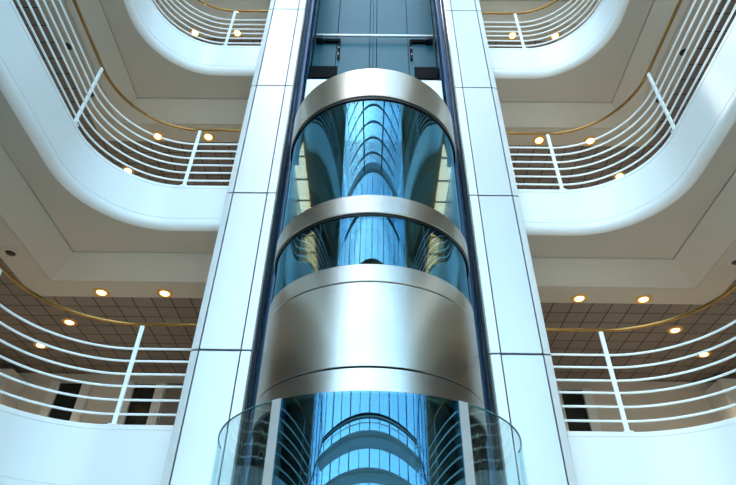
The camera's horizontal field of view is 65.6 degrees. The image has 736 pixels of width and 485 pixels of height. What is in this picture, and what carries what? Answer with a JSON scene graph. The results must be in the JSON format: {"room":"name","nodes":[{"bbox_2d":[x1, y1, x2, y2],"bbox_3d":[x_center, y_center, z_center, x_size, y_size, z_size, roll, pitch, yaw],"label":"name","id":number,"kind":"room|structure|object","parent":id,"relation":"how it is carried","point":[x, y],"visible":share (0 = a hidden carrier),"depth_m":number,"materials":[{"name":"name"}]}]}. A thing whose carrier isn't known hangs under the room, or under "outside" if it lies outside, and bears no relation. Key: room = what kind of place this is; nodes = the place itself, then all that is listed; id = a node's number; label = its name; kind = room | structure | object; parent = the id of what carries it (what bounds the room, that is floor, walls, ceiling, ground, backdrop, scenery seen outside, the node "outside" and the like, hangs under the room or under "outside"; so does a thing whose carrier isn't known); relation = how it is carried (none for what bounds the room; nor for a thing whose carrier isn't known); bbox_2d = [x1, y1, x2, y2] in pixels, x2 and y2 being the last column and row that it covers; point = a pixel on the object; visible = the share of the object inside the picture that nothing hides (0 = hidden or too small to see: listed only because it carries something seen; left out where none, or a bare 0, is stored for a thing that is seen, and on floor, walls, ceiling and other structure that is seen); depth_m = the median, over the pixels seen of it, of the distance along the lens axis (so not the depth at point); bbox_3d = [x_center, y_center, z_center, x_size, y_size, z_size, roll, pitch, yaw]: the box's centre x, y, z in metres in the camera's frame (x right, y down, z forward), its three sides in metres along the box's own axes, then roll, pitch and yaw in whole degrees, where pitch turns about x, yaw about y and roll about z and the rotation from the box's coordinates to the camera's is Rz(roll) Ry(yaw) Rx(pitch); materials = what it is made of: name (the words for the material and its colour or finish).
{"room":"building atrium","nodes":[
{"label":"building atrium","id":0,"kind":"room"},
{"bbox_2d":[0,369,26,408],"bbox_3d":[-6.023,3.070,8.964,0.300,2.120,0.500,1,-38,0],"label":"pier","id":1,"kind":"object","parent":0,"point":[7,385],"visible":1,"depth_m":9.39,"materials":[{"name":"grey paint"}]},
{"bbox_2d":[0,404,173,484],"bbox_3d":[-3.309,0.583,3.466,1.532,0.700,5.680,-11,-40,15],"label":"balcony","id":2,"kind":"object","parent":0,"point":[35,449],"depth_m":5.24,"materials":[{"name":"white paint"}]},
{"bbox_2d":[0,264,196,424],"bbox_3d":[-3.258,-0.161,4.005,1.414,1.137,5.521,-11,-40,15],"label":"railing","id":3,"kind":"object","parent":2,"relation":"on","point":[142,325],"visible":0.94,"depth_m":5.73,"materials":[{"name":"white metal"}]},
{"bbox_2d":[0,257,202,373],"bbox_3d":[-4.476,-0.517,6.382,5.548,0.038,9.000,1,-38,0],"label":"ceiling tiles","id":4,"kind":"structure","parent":0,"point":[14,298],"depth_m":8.73,"materials":[{"name":"brown tile"}]},
{"bbox_2d":[33,342,47,348],"bbox_3d":[-5.215,1.647,9.093,0.224,0.026,0.224,1,-38,0],"label":"recessed light","id":5,"kind":"object","parent":4,"relation":"attached to","point":[35,344],"visible":0.81,"depth_m":9.09,"materials":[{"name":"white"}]},
{"bbox_2d":[61,318,77,325],"bbox_3d":[-4.444,1.193,8.498,0.224,0.026,0.224,1,-38,0],"label":"recessed light","id":6,"kind":"object","parent":4,"relation":"attached to","point":[67,321],"visible":1,"depth_m":8.47,"materials":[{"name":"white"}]},
{"bbox_2d":[0,215,205,297],"bbox_3d":[-3.174,-1.262,5.380,2.948,0.030,6.500,1,-38,0],"label":"ceiling strip","id":7,"kind":"object","parent":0,"point":[27,270],"visible":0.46,"depth_m":7.68,"materials":[{"name":"beige paint"}]},
{"bbox_2d":[1,247,19,257],"bbox_3d":[-4.472,0.137,7.139,0.224,0.026,0.224,1,-38,0],"label":"recessed light","id":8,"kind":"object","parent":7,"relation":"attached to","point":[6,251],"visible":1,"depth_m":7.12,"materials":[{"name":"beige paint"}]},
{"bbox_2d":[93,288,109,296],"bbox_3d":[-3.653,0.692,7.824,0.224,0.026,0.224,1,-38,0],"label":"recessed light","id":9,"kind":"object","parent":7,"relation":"attached to","point":[101,292],"visible":1,"depth_m":7.81,"materials":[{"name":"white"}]},
{"bbox_2d":[156,288,172,297],"bbox_3d":[-2.783,0.702,7.818,0.224,0.026,0.224,1,-38,0],"label":"recessed light","id":10,"kind":"object","parent":7,"relation":"attached to","point":[165,293],"visible":1,"depth_m":7.80,"materials":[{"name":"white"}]},
{"bbox_2d":[0,141,212,281],"bbox_3d":[-2.962,-1.462,5.283,2.528,0.230,6.100,1,-38,0],"label":"ceiling","id":11,"kind":"structure","parent":0,"point":[21,209],"depth_m":7.46,"materials":[{"name":"beige paint"}]},
{"bbox_2d":[0,90,217,252],"bbox_3d":[-2.771,-1.660,5.210,2.148,0.024,5.740,1,-38,0],"label":"ceiling","id":12,"kind":"structure","parent":0,"point":[84,228],"depth_m":7.00,"materials":[{"name":"beige paint"}]},
{"bbox_2d":[0,0,227,230],"bbox_3d":[-3.264,-1.915,5.434,1.532,0.700,5.680,-11,-40,15],"label":"balcony","id":13,"kind":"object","parent":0,"point":[26,83],"depth_m":6.64,"materials":[{"name":"white paint"}]},
{"bbox_2d":[16,0,240,184],"bbox_3d":[-3.213,-2.659,5.972,1.414,1.137,5.521,-11,-40,15],"label":"railing","id":14,"kind":"object","parent":13,"relation":"on","point":[102,69],"visible":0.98,"depth_m":7.24,"materials":[{"name":"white metal"}]},
{"bbox_2d":[13,0,237,185],"bbox_3d":[-4.431,-3.022,8.355,5.548,0.038,9.000,1,-38,0],"label":"ceiling tiles","id":15,"kind":"structure","parent":0,"point":[103,144],"depth_m":10.06,"materials":[{"name":"brown tile"}]},
{"bbox_2d":[122,166,134,173],"bbox_3d":[-4.399,-1.313,10.471,0.224,0.026,0.224,1,-38,0],"label":"recessed light","id":16,"kind":"object","parent":15,"relation":"attached to","point":[125,168],"visible":0.55,"depth_m":10.44,"materials":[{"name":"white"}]},
{"bbox_2d":[37,0,242,141],"bbox_3d":[-3.129,-3.768,7.354,2.948,0.030,6.500,1,-38,0],"label":"ceiling strip","id":17,"kind":"object","parent":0,"point":[171,133],"visible":0.46,"depth_m":9.52,"materials":[{"name":"beige paint"}]},
{"bbox_2d":[59,39,75,52],"bbox_3d":[-4.445,-2.894,8.445,0.224,0.026,0.224,1,-38,0],"label":"recessed light","id":18,"kind":"object","parent":17,"relation":"attached to","point":[68,45],"visible":0.72,"depth_m":8.44,"materials":[{"name":"black"}]},
{"bbox_2d":[83,88,97,98],"bbox_3d":[-4.427,-2.368,9.113,0.224,0.026,0.224,1,-38,0],"label":"recessed light","id":19,"kind":"object","parent":17,"relation":"attached to","point":[92,96],"visible":0.37,"depth_m":9.11,"materials":[{"name":"black"}]},
{"bbox_2d":[151,131,164,140],"bbox_3d":[-3.608,-1.814,9.798,0.224,0.026,0.224,1,-38,0],"label":"recessed light","id":20,"kind":"object","parent":17,"relation":"attached to","point":[160,134],"visible":0.73,"depth_m":9.79,"materials":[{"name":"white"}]},
{"bbox_2d":[202,132,214,141],"bbox_3d":[-2.738,-1.804,9.791,0.224,0.026,0.224,1,-38,0],"label":"recessed light","id":21,"kind":"object","parent":17,"relation":"attached to","point":[207,136],"visible":1,"depth_m":9.78,"materials":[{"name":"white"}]},
{"bbox_2d":[65,0,247,123],"bbox_3d":[-2.917,-3.967,7.257,2.528,0.230,6.100,1,-38,0],"label":"ceiling","id":22,"kind":"structure","parent":0,"point":[169,110],"depth_m":9.42,"materials":[{"name":"beige paint"}]},
{"bbox_2d":[100,0,252,98],"bbox_3d":[-2.726,-4.165,7.184,2.148,0.024,5.740,1,-38,0],"label":"ceiling","id":23,"kind":"structure","parent":0,"point":[151,74],"depth_m":9.08,"materials":[{"name":"beige paint"}]},
{"bbox_2d":[124,0,259,75],"bbox_3d":[-3.219,-4.421,7.408,1.532,0.700,5.680,-11,-40,15],"label":"balcony","id":24,"kind":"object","parent":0,"point":[189,53],"depth_m":9.04,"materials":[{"name":"white paint"}]},
{"bbox_2d":[153,0,268,45],"bbox_3d":[-3.168,-5.165,7.946,1.414,1.137,5.521,-11,-40,15],"label":"railing","id":25,"kind":"object","parent":24,"relation":"on","point":[233,19],"visible":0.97,"depth_m":9.69,"materials":[{"name":"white metal"}]},
{"bbox_2d":[152,0,265,37],"bbox_3d":[-3.084,-6.274,9.327,2.948,0.030,6.500,1,-38,0],"label":"ceiling strip","id":26,"kind":"object","parent":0,"point":[177,22],"visible":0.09,"depth_m":11.68,"materials":[{"name":"beige paint"}]},
{"bbox_2d":[190,28,200,36],"bbox_3d":[-3.563,-4.320,11.772,0.224,0.026,0.224,1,-38,0],"label":"recessed light","id":27,"kind":"object","parent":26,"relation":"attached to","point":[193,32],"visible":0.69,"depth_m":11.76,"materials":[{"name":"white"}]},
{"bbox_2d":[232,30,242,37],"bbox_3d":[-2.693,-4.309,11.765,0.224,0.026,0.224,1,-38,0],"label":"recessed light","id":28,"kind":"object","parent":26,"relation":"attached to","point":[233,31],"visible":0.77,"depth_m":11.77,"materials":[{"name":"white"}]},
{"bbox_2d":[158,0,270,19],"bbox_3d":[-2.872,-6.473,9.230,2.528,0.230,6.100,1,-38,0],"label":"ceiling","id":29,"kind":"structure","parent":0,"point":[226,4],"depth_m":11.47,"materials":[{"name":"beige paint"}]},
{"bbox_2d":[194,38,261,45],"bbox_3d":[-4.385,-5.528,10.329,5.548,0.038,9.000,1,-38,0],"label":"ceiling tiles","id":30,"kind":"structure","parent":0,"point":[211,39],"depth_m":11.94,"materials":[{"name":"brown tile"}]},
{"bbox_2d":[233,0,319,484],"bbox_3d":[-1.074,-1.183,8.067,0.022,14.190,1.085,1,-38,0],"label":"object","id":31,"kind":"structure","parent":0,"point":[250,378],"depth_m":6.17,"materials":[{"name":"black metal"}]},
{"bbox_2d":[236,0,318,484],"bbox_3d":[-1.014,-1.356,7.846,0.083,14.190,0.587,1,-38,0],"label":"rail","id":32,"kind":"object","parent":31,"relation":"attached to","point":[247,472],"visible":0.73,"depth_m":6.26,"materials":[{"name":"black metal"}]},
{"bbox_2d":[252,68,487,476],"bbox_3d":[0.052,-0.421,6.746,2.064,5.590,2.142,1,-38,0],"label":"car","id":33,"kind":"object","parent":32,"relation":"attached to","point":[371,293],"visible":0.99,"depth_m":5.22,"materials":[{"name":"silver metal"}]},
{"bbox_2d":[16,373,715,431],"bbox_3d":[0.073,0.723,11.269,14.600,15.190,0.200,1,-38,0],"label":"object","id":34,"kind":"structure","parent":0,"point":[31,393],"depth_m":9.63,"materials":[{"name":"beige paint"}]},
{"bbox_2d":[38,381,92,421],"bbox_3d":[-5.064,3.205,9.106,0.700,2.110,0.112,1,-38,0],"label":"door","id":35,"kind":"structure","parent":34,"relation":"in","point":[51,398],"depth_m":9.53,"materials":[{"name":"black"}]},
{"bbox_2d":[117,382,166,424],"bbox_3d":[-3.794,3.220,9.097,0.680,2.110,0.112,1,-38,0],"label":"door","id":36,"kind":"structure","parent":34,"relation":"in","point":[131,393],"depth_m":9.48,"materials":[{"name":"black"}]},
{"bbox_2d":[158,383,182,424],"bbox_3d":[-3.004,3.251,9.126,0.860,2.120,0.030,1,-38,0],"label":"wall panel","id":37,"kind":"object","parent":34,"relation":"attached to","point":[171,393],"visible":0.22,"depth_m":9.53,"materials":[{"name":"brown"}]},
{"bbox_2d":[558,388,601,431],"bbox_3d":[3.426,3.307,9.041,0.680,2.110,0.112,1,-38,0],"label":"door","id":38,"kind":"structure","parent":34,"relation":"in","point":[566,399],"depth_m":9.43,"materials":[{"name":"black"}]},
{"bbox_2d":[259,0,478,484],"bbox_3d":[0.070,-0.780,8.552,3.504,14.190,0.230,1,-38,0],"label":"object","id":39,"kind":"structure","parent":0,"point":[414,17],"depth_m":10.69,"materials":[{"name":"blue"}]},
{"bbox_2d":[316,34,433,60],"bbox_3d":[0.120,-3.632,10.607,2.200,0.675,0.130,1,-38,0],"label":"bar","id":40,"kind":"object","parent":39,"relation":"attached to","point":[320,39],"visible":1,"depth_m":10.74,"materials":[{"name":"grey metal"}]},
{"bbox_2d":[430,0,504,484],"bbox_3d":[1.217,-1.155,8.050,0.022,14.190,1.085,1,-38,0],"label":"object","id":41,"kind":"structure","parent":0,"point":[487,355],"depth_m":6.19,"materials":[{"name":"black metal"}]},
{"bbox_2d":[431,0,501,484],"bbox_3d":[1.158,-1.329,7.830,0.083,14.190,0.587,1,-38,0],"label":"rail","id":42,"kind":"object","parent":41,"relation":"attached to","point":[488,453],"visible":0.73,"depth_m":6.28,"materials":[{"name":"metal"}]},
{"bbox_2d":[487,41,556,47],"bbox_3d":[4.666,-5.420,10.260,5.548,0.038,9.000,1,-38,0],"label":"ceiling tiles","id":43,"kind":"structure","parent":0,"point":[489,42],"depth_m":11.89,"materials":[{"name":"brown tile"}]},
{"bbox_2d":[479,0,593,22],"bbox_3d":[3.159,-6.401,9.184,2.528,0.230,6.100,1,-38,0],"label":"ceiling","id":44,"kind":"structure","parent":0,"point":[486,5],"depth_m":11.42,"materials":[{"name":"beige paint"}]},
{"bbox_2d":[484,0,601,40],"bbox_3d":[3.367,-6.196,9.278,2.948,0.030,6.500,1,-38,0],"label":"ceiling strip","id":45,"kind":"object","parent":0,"point":[563,26],"depth_m":11.63,"materials":[{"name":"beige paint"}]},
{"bbox_2d":[507,30,517,39],"bbox_3d":[2.966,-4.241,11.722,0.224,0.026,0.224,1,-38,0],"label":"recessed light","id":46,"kind":"object","parent":45,"relation":"attached to","point":[509,33],"visible":0.66,"depth_m":11.70,"materials":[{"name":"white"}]},
{"bbox_2d":[549,31,560,40],"bbox_3d":[3.836,-4.231,11.715,0.224,0.026,0.224,1,-38,0],"label":"recessed light","id":47,"kind":"object","parent":45,"relation":"attached to","point":[557,34],"visible":0.76,"depth_m":11.71,"materials":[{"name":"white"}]},
{"bbox_2d":[489,0,629,78],"bbox_3d":[3.428,-4.341,7.357,1.532,0.700,5.680,12,-40,-14],"label":"balcony","id":48,"kind":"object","parent":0,"point":[561,56],"depth_m":9.00,"materials":[{"name":"white paint"}]},
{"bbox_2d":[482,0,599,47],"bbox_3d":[3.403,-5.086,7.896,1.414,1.137,5.521,12,-40,-14],"label":"railing","id":49,"kind":"object","parent":48,"relation":"on","point":[517,26],"visible":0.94,"depth_m":9.65,"materials":[{"name":"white metal"}]},
{"bbox_2d":[495,0,653,101],"bbox_3d":[2.926,-4.098,7.141,2.148,0.024,5.740,1,-38,0],"label":"ceiling","id":50,"kind":"structure","parent":0,"point":[598,78],"depth_m":9.03,"materials":[{"name":"beige paint"}]},
{"bbox_2d":[500,0,689,127],"bbox_3d":[3.114,-3.895,7.211,2.528,0.230,6.100,1,-38,0],"label":"ceiling","id":51,"kind":"structure","parent":0,"point":[515,114],"depth_m":9.30,"materials":[{"name":"beige paint"}]},
{"bbox_2d":[505,0,717,146],"bbox_3d":[3.322,-3.690,7.304,2.948,0.030,6.500,1,-38,0],"label":"ceiling strip","id":52,"kind":"object","parent":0,"point":[576,137],"visible":0.46,"depth_m":9.33,"materials":[{"name":"beige paint"}]},
{"bbox_2d":[532,135,545,144],"bbox_3d":[2.921,-1.736,9.748,0.224,0.026,0.224,1,-38,0],"label":"recessed light","id":53,"kind":"object","parent":52,"relation":"attached to","point":[540,139],"visible":1,"depth_m":9.73,"materials":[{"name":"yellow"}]},
{"bbox_2d":[583,136,596,145],"bbox_3d":[3.791,-1.725,9.742,0.224,0.026,0.224,1,-38,0],"label":"recessed light","id":54,"kind":"object","parent":52,"relation":"attached to","point":[589,137],"visible":0.64,"depth_m":9.73,"materials":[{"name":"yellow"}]},
{"bbox_2d":[652,93,666,104],"bbox_3d":[4.612,-2.260,9.044,0.224,0.026,0.224,1,-38,0],"label":"recessed light","id":55,"kind":"object","parent":52,"relation":"attached to","point":[656,102],"visible":0.44,"depth_m":9.04,"materials":[{"name":"black"}]},
{"bbox_2d":[675,45,691,58],"bbox_3d":[4.634,-2.785,8.376,0.224,0.026,0.224,1,-38,0],"label":"recessed light","id":56,"kind":"object","parent":52,"relation":"attached to","point":[683,49],"visible":0.7,"depth_m":8.37,"materials":[{"name":"black"}]},
{"bbox_2d":[509,0,735,189],"bbox_3d":[4.621,-2.914,8.286,5.548,0.038,9.000,1,-38,0],"label":"ceiling tiles","id":57,"kind":"structure","parent":0,"point":[657,138],"depth_m":9.99,"materials":[{"name":"brown tile"}]},
{"bbox_2d":[613,171,625,178],"bbox_3d":[4.580,-1.205,10.403,0.224,0.026,0.224,1,-38,0],"label":"recessed light","id":58,"kind":"object","parent":57,"relation":"attached to","point":[621,173],"visible":0.57,"depth_m":10.37,"materials":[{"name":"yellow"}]},
{"bbox_2d":[517,16,735,235],"bbox_3d":[3.383,-1.835,5.383,1.532,0.700,5.680,12,-40,-14],"label":"balcony","id":59,"kind":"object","parent":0,"point":[631,198],"depth_m":6.72,"materials":[{"name":"white paint"}]},
{"bbox_2d":[506,0,735,189],"bbox_3d":[3.358,-2.580,5.922,1.414,1.137,5.521,12,-40,-14],"label":"railing","id":60,"kind":"object","parent":59,"relation":"on","point":[657,92],"visible":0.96,"depth_m":7.18,"materials":[{"name":"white metal"}]},
{"bbox_2d":[527,121,735,257],"bbox_3d":[2.881,-1.592,5.167,2.148,0.024,5.740,1,-38,0],"label":"ceiling","id":61,"kind":"structure","parent":0,"point":[662,234],"depth_m":7.01,"materials":[{"name":"beige paint"}]},
{"bbox_2d":[531,169,735,287],"bbox_3d":[3.069,-1.389,5.237,2.528,0.230,6.100,1,-38,0],"label":"ceiling","id":62,"kind":"structure","parent":0,"point":[715,231],"depth_m":7.42,"materials":[{"name":"beige paint"}]},
{"bbox_2d":[537,239,735,304],"bbox_3d":[3.277,-1.185,5.331,2.948,0.030,6.500,1,-38,0],"label":"ceiling strip","id":63,"kind":"object","parent":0,"point":[720,276],"visible":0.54,"depth_m":7.65,"materials":[{"name":"beige paint"}]},
{"bbox_2d":[571,294,587,302],"bbox_3d":[2.876,0.770,7.775,0.224,0.026,0.224,1,-38,0],"label":"recessed light","id":64,"kind":"object","parent":63,"relation":"attached to","point":[579,298],"visible":1,"depth_m":7.76,"materials":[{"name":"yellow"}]},
{"bbox_2d":[634,295,651,303],"bbox_3d":[3.746,0.781,7.768,0.224,0.026,0.224,1,-38,0],"label":"recessed light","id":65,"kind":"object","parent":63,"relation":"attached to","point":[642,299],"visible":1,"depth_m":7.75,"materials":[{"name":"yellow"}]},
{"bbox_2d":[727,257,735,266],"bbox_3d":[4.567,0.246,7.070,0.224,0.026,0.224,1,-38,0],"label":"recessed light","id":66,"kind":"object","parent":63,"relation":"attached to","point":[732,262],"visible":1,"depth_m":7.08,"materials":[{"name":"black"}]},
{"bbox_2d":[540,279,735,381],"bbox_3d":[4.575,-0.408,6.313,5.548,0.038,9.000,1,-38,0],"label":"ceiling tiles","id":67,"kind":"structure","parent":0,"point":[721,313],"depth_m":8.68,"materials":[{"name":"brown tile"}]},
{"bbox_2d":[667,326,682,333],"bbox_3d":[4.535,1.300,8.429,0.224,0.026,0.224,1,-38,0],"label":"recessed light","id":68,"kind":"object","parent":67,"relation":"attached to","point":[676,329],"visible":1,"depth_m":8.41,"materials":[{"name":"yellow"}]},
{"bbox_2d":[697,351,711,357],"bbox_3d":[5.304,1.774,9.013,0.224,0.026,0.224,1,-38,0],"label":"recessed light","id":69,"kind":"object","parent":67,"relation":"attached to","point":[708,353],"visible":0.84,"depth_m":9.00,"materials":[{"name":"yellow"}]},
{"bbox_2d":[567,417,735,484],"bbox_3d":[3.338,0.663,3.416,1.532,0.700,5.680,12,-40,-14],"label":"balcony","id":70,"kind":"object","parent":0,"point":[705,454],"depth_m":5.24,"materials":[{"name":"white paint"}]},
{"bbox_2d":[546,284,735,431],"bbox_3d":[3.313,-0.083,3.955,1.414,1.137,5.521,12,-40,-14],"label":"railing","id":71,"kind":"object","parent":70,"relation":"on","point":[606,354],"visible":0.96,"depth_m":5.71,"materials":[{"name":"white metal"}]},
{"bbox_2d":[705,379,735,421],"bbox_3d":[5.876,3.212,8.873,0.300,2.120,0.500,1,-38,0],"label":"pier","id":72,"kind":"object","parent":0,"point":[727,398],"visible":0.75,"depth_m":9.27,"materials":[{"name":"grey paint"}]},
{"bbox_3d":[-0.024,2.088,0.647,14.600,0.100,14.800,1,-38,0],"label":"floor","id":73,"kind":"structure","parent":0,"visible":0},
{"bbox_2d":[160,0,306,484],"bbox_3d":[-1.378,-1.206,8.044,0.605,14.190,1.150,1,-38,0],"label":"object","id":74,"kind":"object","parent":73,"relation":"on","point":[216,381],"visible":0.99,"depth_m":6.04,"materials":[{"name":"white"}]},
{"bbox_2d":[218,391,521,484],"bbox_3d":[-0.007,2.509,3.546,2.573,2.826,1.248,1,-38,0],"label":"glass screen","id":75,"kind":"object","parent":73,"relation":"on","point":[278,409],"visible":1,"depth_m":3.91,"materials":[{"name":"teal"}]},
{"bbox_2d":[443,0,576,484],"bbox_3d":[1.521,-1.171,8.022,0.605,14.190,1.150,1,-38,0],"label":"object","id":76,"kind":"object","parent":73,"relation":"on","point":[523,379],"visible":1,"depth_m":6.06,"materials":[{"name":"white"}]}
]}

